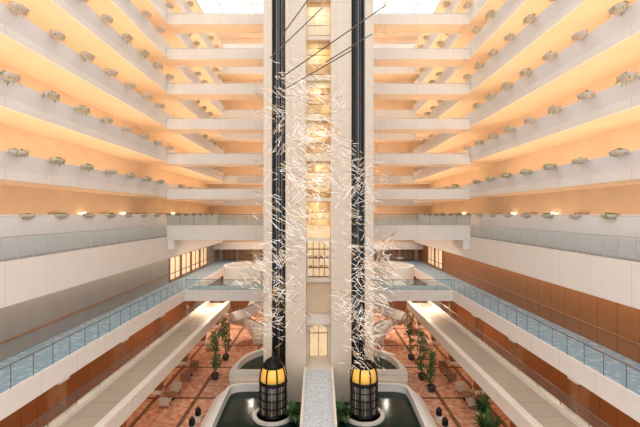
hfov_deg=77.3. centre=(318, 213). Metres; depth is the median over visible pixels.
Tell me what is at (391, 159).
bridge
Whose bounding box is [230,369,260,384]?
wall
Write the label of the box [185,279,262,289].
glass railing
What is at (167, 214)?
glass railing
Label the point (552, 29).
gallery
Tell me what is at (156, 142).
potted fern
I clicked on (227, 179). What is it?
gallery
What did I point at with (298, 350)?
lift tower
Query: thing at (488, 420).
potted palm
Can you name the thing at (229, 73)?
gallery
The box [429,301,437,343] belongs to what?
column
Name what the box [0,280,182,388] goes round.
glass railing
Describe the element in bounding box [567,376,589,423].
column
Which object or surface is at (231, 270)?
stair landing
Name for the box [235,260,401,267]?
trim
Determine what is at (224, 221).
gallery
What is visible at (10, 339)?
trim
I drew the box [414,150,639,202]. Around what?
gallery
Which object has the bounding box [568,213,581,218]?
potted fern
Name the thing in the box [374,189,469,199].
bridge
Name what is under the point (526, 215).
potted fern
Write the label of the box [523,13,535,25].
potted fern
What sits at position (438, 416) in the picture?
bollard
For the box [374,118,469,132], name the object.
bridge
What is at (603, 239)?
glass railing
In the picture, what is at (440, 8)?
ceiling
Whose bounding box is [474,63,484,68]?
potted fern
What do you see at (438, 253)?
lit opening
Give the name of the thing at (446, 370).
coffee table
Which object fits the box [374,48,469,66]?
bridge
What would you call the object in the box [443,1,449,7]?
potted fern
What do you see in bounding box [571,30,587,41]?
potted fern
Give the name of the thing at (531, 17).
bowl
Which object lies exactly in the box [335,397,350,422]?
bushy plant
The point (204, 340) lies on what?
column
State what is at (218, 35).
gallery
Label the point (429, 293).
bridge
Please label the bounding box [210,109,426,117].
gallery
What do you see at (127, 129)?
potted fern
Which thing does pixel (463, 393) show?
coffee table
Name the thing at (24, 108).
gallery
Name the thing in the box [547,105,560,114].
potted fern
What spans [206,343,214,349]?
armchair
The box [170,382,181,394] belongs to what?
armchair
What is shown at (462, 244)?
trim
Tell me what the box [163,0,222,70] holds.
gallery
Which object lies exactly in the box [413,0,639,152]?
gallery
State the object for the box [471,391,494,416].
potted palm
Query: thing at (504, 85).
potted fern
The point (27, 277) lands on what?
gallery
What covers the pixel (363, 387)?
lift
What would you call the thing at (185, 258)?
window
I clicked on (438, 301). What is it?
glass railing
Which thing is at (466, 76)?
potted fern
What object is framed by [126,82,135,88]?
potted fern
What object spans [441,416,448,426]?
bollard
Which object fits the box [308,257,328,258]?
niche shelf
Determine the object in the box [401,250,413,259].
screen
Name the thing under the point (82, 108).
potted fern
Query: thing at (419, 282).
column
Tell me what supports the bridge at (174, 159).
attached to the gallery at (24, 108)
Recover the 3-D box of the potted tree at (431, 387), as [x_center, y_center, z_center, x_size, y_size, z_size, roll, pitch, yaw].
[9.505,13.073,33.788,1.435,3.853,1.350,0,0,-17]
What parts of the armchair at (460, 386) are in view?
backrest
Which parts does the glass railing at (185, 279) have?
handrail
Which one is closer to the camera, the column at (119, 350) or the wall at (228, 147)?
the column at (119, 350)
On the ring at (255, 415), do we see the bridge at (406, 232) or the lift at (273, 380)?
the lift at (273, 380)
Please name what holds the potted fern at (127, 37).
on the gallery at (83, 28)
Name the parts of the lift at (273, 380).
cabin glass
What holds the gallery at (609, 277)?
attached to the wall at (625, 200)
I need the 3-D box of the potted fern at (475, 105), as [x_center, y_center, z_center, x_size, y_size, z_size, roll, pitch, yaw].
[13.746,-9.312,34.918,0.754,0.469,1.286,0,0,0]
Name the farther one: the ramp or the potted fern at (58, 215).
the ramp
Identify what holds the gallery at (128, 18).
attached to the wall at (14, 200)
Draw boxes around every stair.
[228,301,262,344]
[374,301,408,344]
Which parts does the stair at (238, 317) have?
balustrade, handrail, balustrade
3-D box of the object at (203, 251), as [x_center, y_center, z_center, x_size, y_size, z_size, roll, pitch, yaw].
[-15.637,5.950,54.400,0.115,2.700,3.200,0,0,0]
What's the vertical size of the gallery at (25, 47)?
1.359 m
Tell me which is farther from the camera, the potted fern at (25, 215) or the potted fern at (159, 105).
the potted fern at (159, 105)
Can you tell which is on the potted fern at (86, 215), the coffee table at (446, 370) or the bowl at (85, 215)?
the bowl at (85, 215)
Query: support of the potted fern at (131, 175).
on the gallery at (47, 175)
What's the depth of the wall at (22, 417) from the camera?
33.04 m
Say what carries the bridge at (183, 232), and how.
attached to the gallery at (27, 277)
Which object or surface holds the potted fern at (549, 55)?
on the gallery at (613, 46)
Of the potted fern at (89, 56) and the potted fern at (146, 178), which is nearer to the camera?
the potted fern at (89, 56)
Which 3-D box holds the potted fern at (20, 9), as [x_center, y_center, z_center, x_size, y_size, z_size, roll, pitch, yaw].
[-13.758,-9.353,18.327,0.652,0.442,1.111,0,0,-1]
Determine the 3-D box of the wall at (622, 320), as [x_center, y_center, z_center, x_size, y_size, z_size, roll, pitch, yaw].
[15.900,5.790,35.500,0.400,3.020,55.000,0,0,0]
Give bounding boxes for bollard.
[188,416,195,426]
[194,406,201,422]
[435,406,442,422]
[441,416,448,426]
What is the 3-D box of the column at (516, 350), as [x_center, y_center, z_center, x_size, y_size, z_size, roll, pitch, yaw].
[13.400,11.625,27.000,0.800,6.750,0.800,0,0,0]
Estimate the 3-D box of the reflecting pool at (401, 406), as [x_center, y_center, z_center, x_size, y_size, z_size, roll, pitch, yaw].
[4.785,14.500,27.489,6.969,1.000,13.022,0,0,0]
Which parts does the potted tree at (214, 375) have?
pot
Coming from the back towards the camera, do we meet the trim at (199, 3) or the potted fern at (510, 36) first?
the trim at (199, 3)
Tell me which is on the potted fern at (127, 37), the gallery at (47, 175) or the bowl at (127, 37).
the bowl at (127, 37)
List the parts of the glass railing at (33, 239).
rail, rail, handrail, rail, rail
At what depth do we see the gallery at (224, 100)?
62.66 m
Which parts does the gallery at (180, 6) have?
parapet panel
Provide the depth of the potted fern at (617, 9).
18.16 m
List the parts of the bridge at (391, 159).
handrail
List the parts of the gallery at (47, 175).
parapet panel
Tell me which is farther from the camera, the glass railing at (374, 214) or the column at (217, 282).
the column at (217, 282)
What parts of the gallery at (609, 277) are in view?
parapet panel, handrail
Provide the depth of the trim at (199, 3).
57.64 m
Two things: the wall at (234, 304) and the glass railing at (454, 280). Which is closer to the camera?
the glass railing at (454, 280)
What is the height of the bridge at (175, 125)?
1.084 m
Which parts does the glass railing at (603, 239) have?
rail, rail, handrail, rail, rail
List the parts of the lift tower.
guide rail, guide rail, shaft glass, guide rail, gold panel, gold panel, gold panel, gold panel, gold panel, gold panel, gold panel, gold panel, gold panel, gold panel, gold panel, gold panel, gold panel, gold panel, gold panel, gold panel, niche post, gold panel, gold panel, gold panel, gold panel, gold panel, gold panel, gold panel, recess panel, gold panel, gold panel, gold panel, gold panel, gold panel, gold panel, gold panel, gold panel, gold panel, gold panel, gold panel, niche post, gold panel, gold panel, gold panel, gold panel, gold panel, gold panel, gold panel, gold panel, gold panel, gold panel, gold panel, gold panel, gold panel, guide rail, shaft glass, guide rail, guide rail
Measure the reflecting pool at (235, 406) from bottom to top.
1.000 m
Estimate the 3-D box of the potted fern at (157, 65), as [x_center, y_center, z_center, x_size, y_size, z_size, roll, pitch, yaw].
[-13.752,-12.612,34.281,0.754,0.469,1.286,0,0,5]
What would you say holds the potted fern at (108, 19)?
on the gallery at (83, 28)
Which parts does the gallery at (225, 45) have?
handrail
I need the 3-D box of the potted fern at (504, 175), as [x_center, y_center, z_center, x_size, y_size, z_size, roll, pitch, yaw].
[13.744,-2.728,29.268,0.820,0.513,1.324,0,0,0]
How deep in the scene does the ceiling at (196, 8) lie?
48.56 m
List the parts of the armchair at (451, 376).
backrest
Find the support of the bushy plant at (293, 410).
on the reflecting pool at (235, 406)
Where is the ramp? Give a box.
[300,366,336,426]
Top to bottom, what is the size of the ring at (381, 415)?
0.150 m
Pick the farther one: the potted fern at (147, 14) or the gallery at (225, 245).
the gallery at (225, 245)
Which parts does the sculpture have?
long rod, long rod, long rod, long rod, long rod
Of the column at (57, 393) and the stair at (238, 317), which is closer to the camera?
the column at (57, 393)
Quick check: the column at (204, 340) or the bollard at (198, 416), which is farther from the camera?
the column at (204, 340)
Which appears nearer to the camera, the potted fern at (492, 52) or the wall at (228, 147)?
the potted fern at (492, 52)
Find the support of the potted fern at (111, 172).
on the gallery at (47, 175)
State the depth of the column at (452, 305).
39.70 m
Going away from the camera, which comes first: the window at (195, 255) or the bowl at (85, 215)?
the bowl at (85, 215)
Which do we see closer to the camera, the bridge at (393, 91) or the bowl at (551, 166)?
the bowl at (551, 166)
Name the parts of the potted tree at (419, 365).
pot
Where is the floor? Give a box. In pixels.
[127,309,509,426]
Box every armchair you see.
[159,397,170,408]
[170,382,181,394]
[180,373,190,379]
[189,361,198,369]
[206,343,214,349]
[422,343,430,350]
[438,361,447,369]
[446,373,456,381]
[455,382,466,394]
[466,397,476,405]
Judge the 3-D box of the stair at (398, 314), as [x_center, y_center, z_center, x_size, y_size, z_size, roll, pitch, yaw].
[7.998,10.752,46.000,4.634,8.545,4.639,0,0,0]
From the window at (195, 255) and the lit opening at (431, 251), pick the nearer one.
the window at (195, 255)
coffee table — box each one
[164,391,176,400]
[184,368,194,375]
[442,368,452,375]
[460,391,472,400]
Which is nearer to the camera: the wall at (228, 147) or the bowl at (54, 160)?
the bowl at (54, 160)
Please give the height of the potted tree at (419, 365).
5.006 m
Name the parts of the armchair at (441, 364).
backrest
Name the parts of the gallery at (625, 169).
parapet panel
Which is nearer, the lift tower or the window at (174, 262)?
the lift tower
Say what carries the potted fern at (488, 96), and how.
on the gallery at (613, 46)
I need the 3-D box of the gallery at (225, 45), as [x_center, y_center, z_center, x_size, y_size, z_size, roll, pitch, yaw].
[0.000,-24.917,61.495,34.400,1.234,2.990,0,0,0]
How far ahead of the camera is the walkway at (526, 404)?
25.38 m
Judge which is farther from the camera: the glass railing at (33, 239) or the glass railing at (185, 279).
the glass railing at (185, 279)
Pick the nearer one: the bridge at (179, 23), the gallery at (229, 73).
the bridge at (179, 23)
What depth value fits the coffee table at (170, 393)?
32.17 m
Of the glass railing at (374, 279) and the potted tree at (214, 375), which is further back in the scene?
the glass railing at (374, 279)
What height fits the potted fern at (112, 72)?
0.442 m
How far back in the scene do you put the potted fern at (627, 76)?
17.65 m
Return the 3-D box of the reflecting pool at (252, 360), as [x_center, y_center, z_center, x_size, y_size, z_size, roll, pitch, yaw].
[-6.218,14.500,39.103,3.797,1.000,6.740,0,0,0]
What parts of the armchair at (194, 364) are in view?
backrest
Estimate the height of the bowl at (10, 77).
0.270 m
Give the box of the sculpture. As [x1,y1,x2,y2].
[235,0,414,376]
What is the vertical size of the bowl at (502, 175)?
0.270 m
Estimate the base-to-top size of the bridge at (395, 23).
1.084 m
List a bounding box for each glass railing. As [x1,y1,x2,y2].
[0,225,165,261]
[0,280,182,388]
[26,301,198,426]
[167,214,262,225]
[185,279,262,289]
[374,214,469,225]
[374,279,451,289]
[438,301,610,426]
[454,280,639,388]
[471,225,639,261]
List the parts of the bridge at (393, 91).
handrail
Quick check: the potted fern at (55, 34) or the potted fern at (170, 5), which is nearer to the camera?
the potted fern at (55, 34)
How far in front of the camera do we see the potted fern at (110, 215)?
28.62 m
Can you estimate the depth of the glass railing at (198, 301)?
23.93 m
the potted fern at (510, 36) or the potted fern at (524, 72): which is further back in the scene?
the potted fern at (510, 36)
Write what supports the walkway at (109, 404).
attached to the column at (119, 350)
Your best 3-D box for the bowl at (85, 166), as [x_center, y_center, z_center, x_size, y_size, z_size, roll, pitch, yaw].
[-13.760,-2.735,23.850,0.648,0.270,1.035,0,0,-5]
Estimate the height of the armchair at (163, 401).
0.850 m
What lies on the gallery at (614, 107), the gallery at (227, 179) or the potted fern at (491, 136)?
the potted fern at (491, 136)
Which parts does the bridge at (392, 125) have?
handrail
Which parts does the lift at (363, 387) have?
cabin glass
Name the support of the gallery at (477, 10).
attached to the wall at (625, 200)
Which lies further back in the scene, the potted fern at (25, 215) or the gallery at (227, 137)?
the gallery at (227, 137)
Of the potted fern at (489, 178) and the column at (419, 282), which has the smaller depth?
the potted fern at (489, 178)
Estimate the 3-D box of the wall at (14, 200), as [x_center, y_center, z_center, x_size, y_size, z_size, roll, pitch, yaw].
[-17.400,-10.350,35.500,0.400,29.100,55.000,0,0,0]
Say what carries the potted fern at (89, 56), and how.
on the gallery at (25, 47)
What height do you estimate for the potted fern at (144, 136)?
0.442 m
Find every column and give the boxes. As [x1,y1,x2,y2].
[47,376,69,423]
[113,337,128,426]
[152,314,164,394]
[179,301,189,364]
[199,301,207,343]
[214,277,220,327]
[416,277,422,327]
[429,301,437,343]
[447,301,457,364]
[472,314,484,394]
[508,337,523,426]
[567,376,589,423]
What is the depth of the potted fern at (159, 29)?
34.62 m
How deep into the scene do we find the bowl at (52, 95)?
20.37 m
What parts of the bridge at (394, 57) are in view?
handrail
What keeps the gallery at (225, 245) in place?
attached to the wall at (228, 147)
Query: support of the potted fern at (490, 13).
on the gallery at (508, 18)
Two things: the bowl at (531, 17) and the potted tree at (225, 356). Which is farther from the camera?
the potted tree at (225, 356)
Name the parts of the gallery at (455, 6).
parapet panel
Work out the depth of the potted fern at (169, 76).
36.87 m
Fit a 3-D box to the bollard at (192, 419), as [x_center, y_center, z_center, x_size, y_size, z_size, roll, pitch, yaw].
[-8.700,14.450,27.500,0.440,1.100,0.440,0,0,0]
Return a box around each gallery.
[0,0,222,136]
[0,1,223,152]
[0,76,223,180]
[0,150,222,202]
[0,214,222,307]
[83,0,223,114]
[131,0,222,82]
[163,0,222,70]
[204,175,432,184]
[204,200,432,205]
[206,133,430,142]
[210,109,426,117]
[214,241,422,249]
[215,67,420,79]
[216,34,420,37]
[217,219,419,224]
[222,43,414,47]
[224,100,412,100]
[413,0,553,114]
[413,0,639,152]
[413,74,639,180]
[414,0,473,70]
[414,0,505,82]
[414,0,637,136]
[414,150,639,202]
[414,214,639,308]
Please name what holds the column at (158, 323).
on the floor
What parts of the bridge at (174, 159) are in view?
handrail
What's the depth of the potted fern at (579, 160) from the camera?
20.85 m
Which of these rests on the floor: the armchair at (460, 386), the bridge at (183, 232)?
the armchair at (460, 386)
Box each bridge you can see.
[167,13,262,33]
[167,48,262,66]
[167,83,262,99]
[167,118,262,132]
[167,153,262,166]
[167,189,262,199]
[167,225,262,239]
[184,286,262,300]
[374,13,469,33]
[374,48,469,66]
[374,83,469,99]
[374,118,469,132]
[374,153,469,166]
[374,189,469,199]
[374,225,469,239]
[374,286,452,300]
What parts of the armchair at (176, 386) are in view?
backrest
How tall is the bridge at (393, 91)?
1.084 m
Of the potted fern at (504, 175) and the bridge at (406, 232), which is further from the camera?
the bridge at (406, 232)
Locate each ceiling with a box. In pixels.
[186,0,223,47]
[413,0,450,47]
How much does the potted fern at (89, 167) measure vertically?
0.513 m
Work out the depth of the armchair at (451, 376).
35.47 m
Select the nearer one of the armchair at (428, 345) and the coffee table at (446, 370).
the coffee table at (446, 370)
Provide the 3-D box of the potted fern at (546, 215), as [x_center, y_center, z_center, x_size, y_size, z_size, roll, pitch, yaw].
[14.979,0.188,26.166,0.754,0.469,1.286,0,0,-6]
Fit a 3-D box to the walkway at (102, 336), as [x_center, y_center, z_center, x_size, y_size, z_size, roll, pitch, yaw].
[-15.825,7.750,35.450,6.350,1.000,54.900,0,0,0]
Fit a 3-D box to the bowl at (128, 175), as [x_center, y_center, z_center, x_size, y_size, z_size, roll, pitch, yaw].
[-13.760,-2.735,29.350,0.648,0.270,1.035,0,0,-1]
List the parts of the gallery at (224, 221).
handrail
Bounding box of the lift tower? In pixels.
[263,0,373,401]
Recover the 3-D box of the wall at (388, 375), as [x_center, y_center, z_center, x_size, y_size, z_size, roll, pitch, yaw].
[5.960,14.450,34.950,3.280,1.100,1.500,0,0,0]
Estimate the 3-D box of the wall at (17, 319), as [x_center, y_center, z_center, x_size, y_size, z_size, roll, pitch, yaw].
[-15.900,5.790,35.500,0.400,3.020,55.000,0,0,0]
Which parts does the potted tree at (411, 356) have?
pot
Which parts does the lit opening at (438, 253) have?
pane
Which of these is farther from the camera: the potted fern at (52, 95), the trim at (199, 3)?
the trim at (199, 3)
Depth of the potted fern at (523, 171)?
26.37 m
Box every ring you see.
[252,406,290,426]
[346,406,384,426]
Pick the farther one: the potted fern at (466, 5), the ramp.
the potted fern at (466, 5)
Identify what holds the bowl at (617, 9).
on the potted fern at (617, 9)
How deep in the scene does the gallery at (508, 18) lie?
34.13 m
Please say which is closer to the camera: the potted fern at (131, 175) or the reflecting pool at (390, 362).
the potted fern at (131, 175)
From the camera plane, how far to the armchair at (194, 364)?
38.30 m
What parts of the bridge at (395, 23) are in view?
handrail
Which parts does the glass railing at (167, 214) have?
handrail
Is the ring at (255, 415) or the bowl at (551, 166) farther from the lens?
the ring at (255, 415)
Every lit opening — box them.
[428,246,434,267]
[435,248,442,270]
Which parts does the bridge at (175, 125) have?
handrail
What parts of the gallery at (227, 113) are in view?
handrail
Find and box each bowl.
[0,71,20,82]
[42,91,59,99]
[49,158,65,163]
[81,164,93,169]
[83,214,94,217]
[122,33,132,40]
[126,174,135,177]
[166,74,173,78]
[485,10,494,17]
[485,94,494,98]
[501,174,510,177]
[504,33,514,40]
[520,68,530,75]
[523,14,535,22]
[542,164,555,169]
[542,214,553,217]
[600,214,617,218]
[608,1,628,14]
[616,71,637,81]
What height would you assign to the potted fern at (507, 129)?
0.469 m
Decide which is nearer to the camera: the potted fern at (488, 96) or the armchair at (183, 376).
the potted fern at (488, 96)
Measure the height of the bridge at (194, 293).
1.000 m
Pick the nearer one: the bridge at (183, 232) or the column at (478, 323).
the column at (478, 323)
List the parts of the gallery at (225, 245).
handrail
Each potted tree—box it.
[208,328,222,379]
[218,315,231,360]
[402,313,416,360]
[415,324,427,379]
[423,346,439,392]
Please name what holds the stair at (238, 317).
on the floor
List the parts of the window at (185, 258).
pane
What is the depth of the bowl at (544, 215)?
25.82 m
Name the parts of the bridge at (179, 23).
handrail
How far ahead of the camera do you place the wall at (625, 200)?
28.43 m
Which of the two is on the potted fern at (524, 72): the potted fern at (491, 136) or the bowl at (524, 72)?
the bowl at (524, 72)
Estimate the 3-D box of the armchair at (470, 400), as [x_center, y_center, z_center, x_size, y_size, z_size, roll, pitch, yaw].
[11.900,14.575,31.030,0.760,0.850,0.720,0,0,0]
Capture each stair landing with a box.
[223,262,262,285]
[374,262,413,285]
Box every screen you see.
[223,250,235,259]
[239,250,251,259]
[385,250,397,259]
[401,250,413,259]
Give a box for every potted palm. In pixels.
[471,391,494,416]
[471,404,506,426]
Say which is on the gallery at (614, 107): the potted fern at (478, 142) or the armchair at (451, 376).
the potted fern at (478, 142)
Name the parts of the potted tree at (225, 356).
pot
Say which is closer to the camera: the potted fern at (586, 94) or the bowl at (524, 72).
the potted fern at (586, 94)
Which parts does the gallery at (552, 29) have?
parapet panel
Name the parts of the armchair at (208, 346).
backrest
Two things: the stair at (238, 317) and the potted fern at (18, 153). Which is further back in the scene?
the stair at (238, 317)
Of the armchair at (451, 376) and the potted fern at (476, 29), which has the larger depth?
the armchair at (451, 376)
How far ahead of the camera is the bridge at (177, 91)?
37.70 m
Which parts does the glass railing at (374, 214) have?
handrail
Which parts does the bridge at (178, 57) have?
handrail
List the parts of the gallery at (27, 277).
handrail, parapet panel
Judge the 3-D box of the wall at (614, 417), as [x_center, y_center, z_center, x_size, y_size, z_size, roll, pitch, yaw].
[19.200,11.725,35.500,0.400,6.550,55.000,0,0,0]
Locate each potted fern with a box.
[0,70,22,86]
[7,148,30,156]
[8,1,29,16]
[18,213,35,218]
[42,90,60,104]
[49,30,65,40]
[49,156,65,166]
[55,212,68,218]
[75,105,90,115]
[80,51,94,60]
[81,163,93,171]
[83,213,95,218]
[101,14,113,23]
[102,117,113,123]
[105,68,117,77]
[105,169,117,174]
[106,213,115,217]
[122,33,133,43]
[122,126,132,131]
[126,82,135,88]
[126,173,135,178]
[139,49,148,57]
[139,134,148,138]
[142,10,151,17]
[142,94,151,98]
[142,176,151,182]
[154,62,162,69]
[154,140,163,145]
[156,26,164,32]
[156,103,164,108]
[166,2,173,8]
[166,73,174,81]
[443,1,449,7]
[462,2,470,8]
[463,74,471,79]
[471,26,480,33]
[472,103,480,109]
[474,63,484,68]
[474,140,483,145]
[485,10,494,21]
[485,93,495,99]
[485,176,494,180]
[487,134,498,138]
[488,49,497,57]
[501,82,510,89]
[501,173,512,178]
[502,33,514,42]
[504,126,514,132]
[518,68,531,76]
[519,169,531,175]
[521,213,530,217]
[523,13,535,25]
[523,117,535,123]
[541,164,559,170]
[541,213,553,218]
[542,51,556,61]
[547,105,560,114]
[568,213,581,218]
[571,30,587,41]
[571,157,587,164]
[574,90,594,100]
[598,212,620,220]
[606,1,631,19]
[607,148,628,157]
[615,71,638,86]
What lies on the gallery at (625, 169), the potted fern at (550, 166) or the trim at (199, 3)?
the potted fern at (550, 166)
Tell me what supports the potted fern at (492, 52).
on the gallery at (552, 29)
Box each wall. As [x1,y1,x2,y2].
[0,62,208,216]
[0,245,218,360]
[0,301,196,426]
[197,276,439,308]
[209,38,427,260]
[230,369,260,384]
[376,369,406,384]
[418,245,639,362]
[428,61,639,216]
[440,301,639,426]
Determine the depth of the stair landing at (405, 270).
43.50 m
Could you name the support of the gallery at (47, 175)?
attached to the wall at (14, 200)
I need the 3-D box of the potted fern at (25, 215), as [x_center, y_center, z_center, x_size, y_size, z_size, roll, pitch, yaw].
[-15.000,0.142,20.596,0.648,0.367,1.043,0,0,-4]
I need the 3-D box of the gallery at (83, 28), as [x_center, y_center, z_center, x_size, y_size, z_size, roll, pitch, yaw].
[-15.640,-12.130,34.000,3.120,1.359,52.000,0,0,0]
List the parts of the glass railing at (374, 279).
handrail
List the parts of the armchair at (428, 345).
backrest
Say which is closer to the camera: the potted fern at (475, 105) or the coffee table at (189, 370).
the potted fern at (475, 105)
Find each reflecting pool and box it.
[200,382,300,426]
[229,349,262,380]
[336,382,436,426]
[374,349,407,380]
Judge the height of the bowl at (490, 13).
0.270 m
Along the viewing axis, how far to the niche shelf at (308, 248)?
33.50 m
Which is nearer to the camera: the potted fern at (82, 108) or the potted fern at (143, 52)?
the potted fern at (82, 108)
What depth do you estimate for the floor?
35.29 m
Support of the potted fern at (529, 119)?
on the gallery at (614, 107)
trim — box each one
[0,256,213,344]
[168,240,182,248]
[199,3,437,3]
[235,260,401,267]
[423,256,639,345]
[454,240,468,248]
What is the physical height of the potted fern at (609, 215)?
0.513 m
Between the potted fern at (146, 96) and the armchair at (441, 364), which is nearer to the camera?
the potted fern at (146, 96)
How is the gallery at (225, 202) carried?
attached to the wall at (228, 147)
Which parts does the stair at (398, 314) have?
balustrade, handrail, balustrade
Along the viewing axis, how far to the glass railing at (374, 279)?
37.76 m
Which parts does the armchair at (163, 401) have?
backrest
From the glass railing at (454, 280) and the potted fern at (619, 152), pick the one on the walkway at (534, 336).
the glass railing at (454, 280)
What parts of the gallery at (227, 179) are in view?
handrail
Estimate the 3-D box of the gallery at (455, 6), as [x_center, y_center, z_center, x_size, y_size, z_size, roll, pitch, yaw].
[15.640,-22.029,34.000,3.120,1.359,52.000,0,0,0]
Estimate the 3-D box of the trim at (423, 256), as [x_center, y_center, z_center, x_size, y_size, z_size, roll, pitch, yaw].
[15.650,6.400,34.000,0.097,0.097,52.000,0,0,0]
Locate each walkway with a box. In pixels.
[0,260,236,420]
[45,301,229,426]
[400,260,639,422]
[407,301,591,426]
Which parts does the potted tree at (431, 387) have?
pot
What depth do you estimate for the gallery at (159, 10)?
40.16 m
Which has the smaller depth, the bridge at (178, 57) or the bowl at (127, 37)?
the bowl at (127, 37)
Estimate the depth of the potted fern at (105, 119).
25.83 m
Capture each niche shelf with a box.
[308,248,328,249]
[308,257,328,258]
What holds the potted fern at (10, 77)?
on the gallery at (24, 108)
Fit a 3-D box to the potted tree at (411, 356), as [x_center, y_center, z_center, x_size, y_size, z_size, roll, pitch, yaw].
[9.412,12.617,40.941,1.517,4.766,1.428,0,0,0]
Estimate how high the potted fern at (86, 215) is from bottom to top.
0.469 m
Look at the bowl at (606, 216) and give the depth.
20.35 m
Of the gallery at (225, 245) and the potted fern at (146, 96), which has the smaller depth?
the potted fern at (146, 96)
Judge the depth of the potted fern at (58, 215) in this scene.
23.16 m
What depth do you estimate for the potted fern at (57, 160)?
20.84 m
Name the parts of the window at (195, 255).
pane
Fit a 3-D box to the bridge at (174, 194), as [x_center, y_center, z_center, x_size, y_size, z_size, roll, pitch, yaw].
[-9.285,-1.892,38.700,10.010,1.084,2.000,0,0,0]
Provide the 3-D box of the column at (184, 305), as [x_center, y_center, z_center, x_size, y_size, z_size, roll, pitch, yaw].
[-13.400,11.625,40.000,0.800,6.750,0.800,0,0,0]
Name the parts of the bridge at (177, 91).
handrail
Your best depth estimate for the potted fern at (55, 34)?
20.89 m
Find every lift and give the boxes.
[259,352,287,420]
[349,352,377,420]
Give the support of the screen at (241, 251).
attached to the wall at (228, 147)
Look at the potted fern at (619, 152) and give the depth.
18.13 m
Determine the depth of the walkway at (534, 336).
22.70 m
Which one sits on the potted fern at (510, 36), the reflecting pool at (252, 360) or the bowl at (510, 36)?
the bowl at (510, 36)
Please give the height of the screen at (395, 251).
1.700 m
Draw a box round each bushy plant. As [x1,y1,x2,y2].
[285,398,300,422]
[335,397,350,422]
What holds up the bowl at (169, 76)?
on the potted fern at (169, 76)
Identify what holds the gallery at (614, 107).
attached to the wall at (625, 200)
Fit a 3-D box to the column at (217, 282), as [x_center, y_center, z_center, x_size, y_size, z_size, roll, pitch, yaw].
[-13.400,11.625,53.000,0.800,6.750,0.800,0,0,0]

